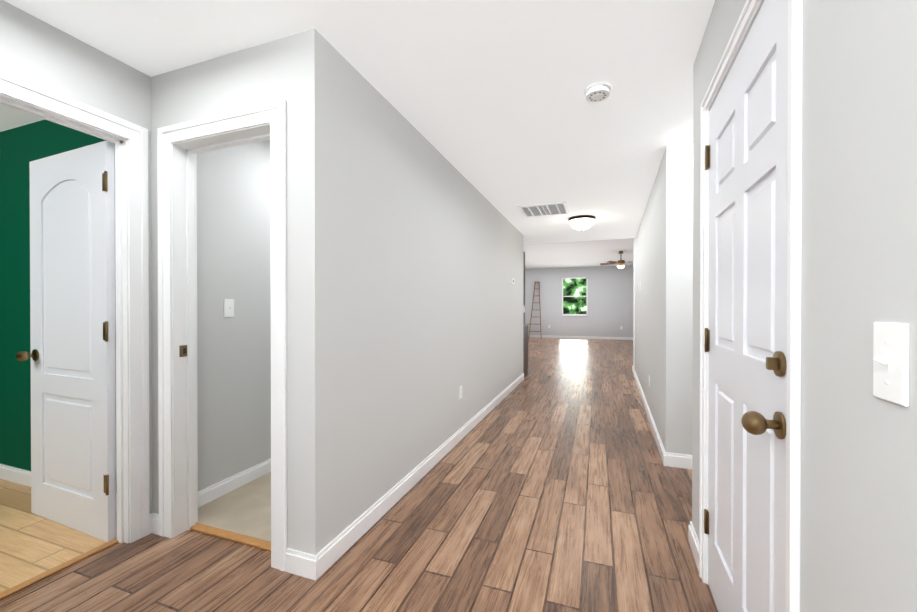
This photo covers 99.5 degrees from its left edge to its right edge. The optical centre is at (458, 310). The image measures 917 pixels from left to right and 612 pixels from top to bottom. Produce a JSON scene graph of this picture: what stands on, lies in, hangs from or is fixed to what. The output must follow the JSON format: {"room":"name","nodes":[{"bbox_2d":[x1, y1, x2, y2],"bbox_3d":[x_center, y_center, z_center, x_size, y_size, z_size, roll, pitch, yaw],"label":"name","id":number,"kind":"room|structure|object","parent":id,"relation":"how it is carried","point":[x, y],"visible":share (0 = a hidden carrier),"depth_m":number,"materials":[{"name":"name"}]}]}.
{"room":"home hallway","nodes":[
{"label":"home hallway","id":0,"kind":"room"},
{"bbox_2d":[0,120,115,470],"bbox_3d":[-3.200,-0.033,2.769,3.271,2.410,0.120,0,0,20],"label":"wall","id":1,"kind":"structure","parent":0,"point":[22,147],"depth_m":2.63,"materials":[{"name":"teal paint"}]},
{"bbox_2d":[0,464,30,486],"bbox_3d":[-3.166,1.123,2.692,3.151,0.100,0.014,0,0,20],"label":"baseboard","id":2,"kind":"structure","parent":1,"relation":"attached to","point":[15,475],"depth_m":2.63,"materials":[{"name":"white paint"}]},
{"bbox_2d":[0,479,116,592],"bbox_3d":[-3.631,1.176,1.391,3.151,0.006,2.777,0,0,20],"label":"floor","id":3,"kind":"structure","parent":0,"point":[32,545],"depth_m":1.97,"materials":[{"name":"laminate"}]},
{"bbox_2d":[0,0,270,512],"bbox_3d":[-1.545,-0.031,2.412,0.085,2.410,3.125,0,0,20],"label":"wall","id":4,"kind":"structure","parent":0,"point":[234,352],"depth_m":2.41,"materials":[{"name":"grey paint"}]},
{"bbox_2d":[15,141,115,541],"bbox_3d":[-2.097,0.158,2.116,0.765,2.018,0.196,0,0,20],"label":"door leaf","id":5,"kind":"structure","parent":4,"relation":"in","point":[72,339],"depth_m":2.06,"materials":[{"name":"white paint"}]},
{"bbox_2d":[0,70,149,599],"bbox_3d":[-1.831,0.117,1.606,0.115,2.121,0.942,0,0,20],"label":"door frame","id":6,"kind":"structure","parent":4,"relation":"attached to","point":[129,139],"depth_m":1.96,"materials":[{"name":"white paint"}]},
{"bbox_2d":[150,513,151,533],"bbox_3d":[-1.802,1.128,1.552,0.014,0.100,1.082,0,0,20],"label":"baseboard","id":7,"kind":"structure","parent":4,"relation":"attached to","point":[150,523],"depth_m":2.04,"materials":[{"name":"white paint"}]},
{"bbox_2d":[224,299,233,316],"bbox_3d":[-1.464,-0.014,2.484,0.020,0.115,0.070,0,0,20],"label":"light switch","id":8,"kind":"object","parent":4,"relation":"attached to","point":[228,307],"visible":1,"depth_m":2.48,"materials":[{"name":"white plastic"}]},
{"bbox_2d":[198,458,270,507],"bbox_3d":[-1.296,1.121,2.967,0.014,0.100,1.683,0,0,20],"label":"baseboard","id":9,"kind":"structure","parent":4,"relation":"attached to","point":[221,488],"depth_m":2.50,"materials":[{"name":"white paint"}]},
{"bbox_2d":[197,472,270,541],"bbox_3d":[-0.863,1.166,2.807,0.939,0.012,1.693,0,0,20],"label":"floor","id":10,"kind":"structure","parent":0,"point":[245,509],"depth_m":2.24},
{"bbox_2d":[151,28,332,554],"bbox_3d":[-1.148,-0.029,1.951,1.144,2.410,0.120,0,0,20],"label":"wall","id":11,"kind":"structure","parent":0,"point":[294,71],"depth_m":1.75,"materials":[{"name":"grey paint"}]},
{"bbox_2d":[179,345,186,356],"bbox_3d":[-1.454,0.216,2.052,0.002,0.060,0.042,0,0,20],"label":"strike plate","id":12,"kind":"object","parent":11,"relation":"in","point":[182,350],"depth_m":2.05,"materials":[{"name":"gold metal"}]},
{"bbox_2d":[157,99,286,571],"bbox_3d":[-1.146,0.116,1.951,0.832,2.121,0.156,0,0,20],"label":"door frame","id":13,"kind":"structure","parent":11,"relation":"attached to","point":[180,146],"depth_m":2.00,"materials":[{"name":"white paint"}]},
{"bbox_2d":[152,513,317,580],"bbox_3d":[-1.124,1.127,1.877,1.073,0.100,0.014,0,0,20],"label":"baseboard","id":14,"kind":"structure","parent":11,"relation":"attached to","point":[301,563],"depth_m":1.72,"materials":[{"name":"white wood"}]},
{"bbox_2d":[0,0,714,243],"bbox_3d":[0.191,-1.288,2.786,10.000,0.100,9.400,0,0,20],"label":"ceiling","id":15,"kind":"structure","parent":0,"point":[493,106],"depth_m":1.96,"materials":[{"name":"white paint"}]},
{"bbox_2d":[518,202,568,216],"bbox_3d":[1.063,-1.241,4.805,0.560,0.021,0.560,0,0,20],"label":"ceiling vent","id":16,"kind":"object","parent":15,"relation":"in","point":[547,209],"visible":1,"depth_m":4.76,"materials":[{"name":"white metal"}]},
{"bbox_2d":[568,215,594,230],"bbox_3d":[1.670,-1.159,5.256,0.350,0.182,0.350,0,0,20],"label":"dome ceiling light","id":17,"kind":"object","parent":15,"relation":"attached to","point":[581,222],"visible":1,"depth_m":5.14,"materials":[{"name":"white glass"}]},
{"bbox_2d":[584,82,611,101],"bbox_3d":[0.777,-1.211,2.167,0.144,0.047,0.144,0,0,20],"label":"smoke detector","id":18,"kind":"object","parent":15,"relation":"attached to","point":[597,92],"visible":1,"depth_m":2.14,"materials":[{"name":"white plastic"}]},
{"bbox_2d":[0,337,717,611],"bbox_3d":[1.672,1.182,6.941,10.000,0.060,18.200,0,0,20],"label":"floor","id":19,"kind":"structure","parent":0,"point":[550,482],"depth_m":1.96,"materials":[{"name":"laminate"}]},
{"bbox_2d":[523,327,527,376],"bbox_3d":[0.937,0.712,6.915,0.518,0.880,0.618,0,0,20],"label":"base cabinet","id":20,"kind":"object","parent":19,"relation":"on","point":[525,348],"depth_m":6.82,"materials":[{"name":"grey"}]},
{"bbox_2d":[528,282,541,338],"bbox_3d":[3.084,-0.014,15.424,0.511,2.270,0.644,0,0,20],"label":"ladder","id":21,"kind":"object","parent":19,"relation":"on","point":[532,309],"visible":0.98,"depth_m":15.39,"materials":[{"name":"grey metal"}]},
{"bbox_2d":[332,46,522,538],"bbox_3d":[0.193,-0.040,4.181,0.120,2.410,4.983,0,0,20],"label":"wall","id":22,"kind":"structure","parent":0,"point":[427,250],"depth_m":2.47,"materials":[{"name":"grey paint"}]},
{"bbox_2d":[316,373,523,577],"bbox_3d":[0.236,1.116,4.107,0.014,0.100,5.103,0,0,20],"label":"baseboard","id":23,"kind":"structure","parent":22,"relation":"attached to","point":[333,551],"depth_m":2.33,"materials":[{"name":"white paint"}]},
{"bbox_2d":[459,386,461,399],"bbox_3d":[0.021,0.744,3.513,0.008,0.115,0.070,0,0,20],"label":"outlet","id":24,"kind":"object","parent":22,"relation":"attached to","point":[460,392],"visible":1,"depth_m":3.50,"materials":[{"name":"white plastic"}]},
{"bbox_2d":[523,251,524,294],"bbox_3d":[0.828,-0.652,6.756,0.620,0.710,0.259,0,0,20],"label":"upper cabinet","id":25,"kind":"object","parent":22,"relation":"attached to","point":[523,251],"depth_m":6.62,"materials":[{"name":"grey"}]},
{"bbox_2d":[523,238,632,268],"bbox_3d":[3.443,-1.719,11.285,9.600,0.100,8.800,0,0,20],"label":"ceiling","id":26,"kind":"structure","parent":0,"point":[592,253],"depth_m":11.42,"materials":[{"name":"white paint"}]},
{"bbox_2d":[600,251,630,267],"bbox_3d":[4.615,-1.425,11.019,1.137,0.485,1.087,0,0,20],"label":"ceiling fan","id":27,"kind":"object","parent":26,"relation":"hanging from","point":[620,262],"visible":1,"depth_m":10.92,"materials":[{"name":"brown wood"}]},
{"bbox_2d":[525,265,632,336],"bbox_3d":[4.844,-0.288,15.209,9.240,2.800,0.120,0,0,20],"label":"wall","id":28,"kind":"structure","parent":0,"point":[610,300],"depth_m":15.07,"materials":[{"name":"grey paint"}]},
{"bbox_2d":[561,277,587,315],"bbox_3d":[4.580,-0.533,15.284,1.011,1.510,0.155,0,0,20],"label":"window","id":29,"kind":"structure","parent":28,"relation":"in","point":[574,296],"depth_m":15.30,"materials":[{"name":"white paint"}]},
{"bbox_2d":[528,335,632,339],"bbox_3d":[4.822,1.062,15.153,9.000,0.100,0.014,0,0,20],"label":"baseboard","id":30,"kind":"structure","parent":28,"relation":"attached to","point":[584,337],"depth_m":15.14,"materials":[{"name":"white paint"}]},
{"bbox_2d":[633,238,634,365],"bbox_3d":[3.261,-0.249,7.054,0.143,2.800,0.704,0,0,20],"label":"wall","id":31,"kind":"structure","parent":0,"point":[633,295],"depth_m":7.32,"materials":[{"name":"grey paint"}]},
{"bbox_2d":[634,255,634,370],"bbox_3d":[3.103,0.092,6.841,0.021,2.120,0.086,0,0,20],"label":"door frame","id":32,"kind":"structure","parent":31,"relation":"attached to","point":[634,312],"depth_m":6.80,"materials":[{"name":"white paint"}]},
{"bbox_2d":[635,154,663,445],"bbox_3d":[2.398,-0.043,4.872,0.252,2.410,3.996,0,0,20],"label":"wall","id":33,"kind":"structure","parent":0,"point":[649,302],"depth_m":3.91,"materials":[{"name":"grey paint"}]},
{"bbox_2d":[632,366,664,464],"bbox_3d":[2.443,1.111,5.172,0.173,0.100,4.813,0,0,20],"label":"baseboard","id":34,"kind":"structure","parent":33,"relation":"attached to","point":[660,446],"depth_m":3.83,"materials":[{"name":"white paint"}]},
{"bbox_2d":[664,142,692,454],"bbox_3d":[2.168,-0.033,2.751,1.253,2.410,0.161,0,0,20],"label":"wall","id":35,"kind":"structure","parent":0,"point":[678,268],"depth_m":2.89,"materials":[{"name":"grey paint"}]},
{"bbox_2d":[664,452,691,468],"bbox_3d":[2.136,1.123,2.697,1.264,0.100,0.056,0,0,20],"label":"baseboard","id":36,"kind":"structure","parent":35,"relation":"attached to","point":[677,460],"depth_m":2.89,"materials":[{"name":"white paint"}]},
{"bbox_2d":[692,0,916,611],"bbox_3d":[0.512,-0.020,0.099,0.250,2.410,3.953,0,0,20],"label":"wall","id":37,"kind":"structure","parent":0,"point":[858,535],"depth_m":0.66,"materials":[{"name":"grey paint"}]},
{"bbox_2d":[688,521,698,570],"bbox_3d":[0.452,1.135,0.136,0.145,0.100,3.964,0,0,20],"label":"baseboard","id":38,"kind":"structure","parent":37,"relation":"attached to","point":[693,540],"depth_m":1.86,"materials":[{"name":"white paint"}]},
{"bbox_2d":[704,0,787,611],"bbox_3d":[0.903,0.162,1.284,0.150,2.018,0.856,0,0,20],"label":"entry door","id":39,"kind":"structure","parent":37,"relation":"in","point":[745,339],"depth_m":1.17,"materials":[{"name":"white paint"}]},
{"bbox_2d":[699,0,802,611],"bbox_3d":[0.959,0.139,1.255,0.169,2.081,0.942,0,0,20],"label":"door frame","id":40,"kind":"structure","parent":37,"relation":"attached to","point":[749,13],"depth_m":0.85,"materials":[{"name":"white paint"}]},
{"bbox_2d":[873,322,908,406],"bbox_3d":[0.622,0.075,0.567,0.022,0.115,0.070,0,0,20],"label":"light switch","id":41,"kind":"object","parent":37,"relation":"attached to","point":[890,362],"visible":1,"depth_m":0.56,"materials":[{"name":"white plastic"}]}
]}

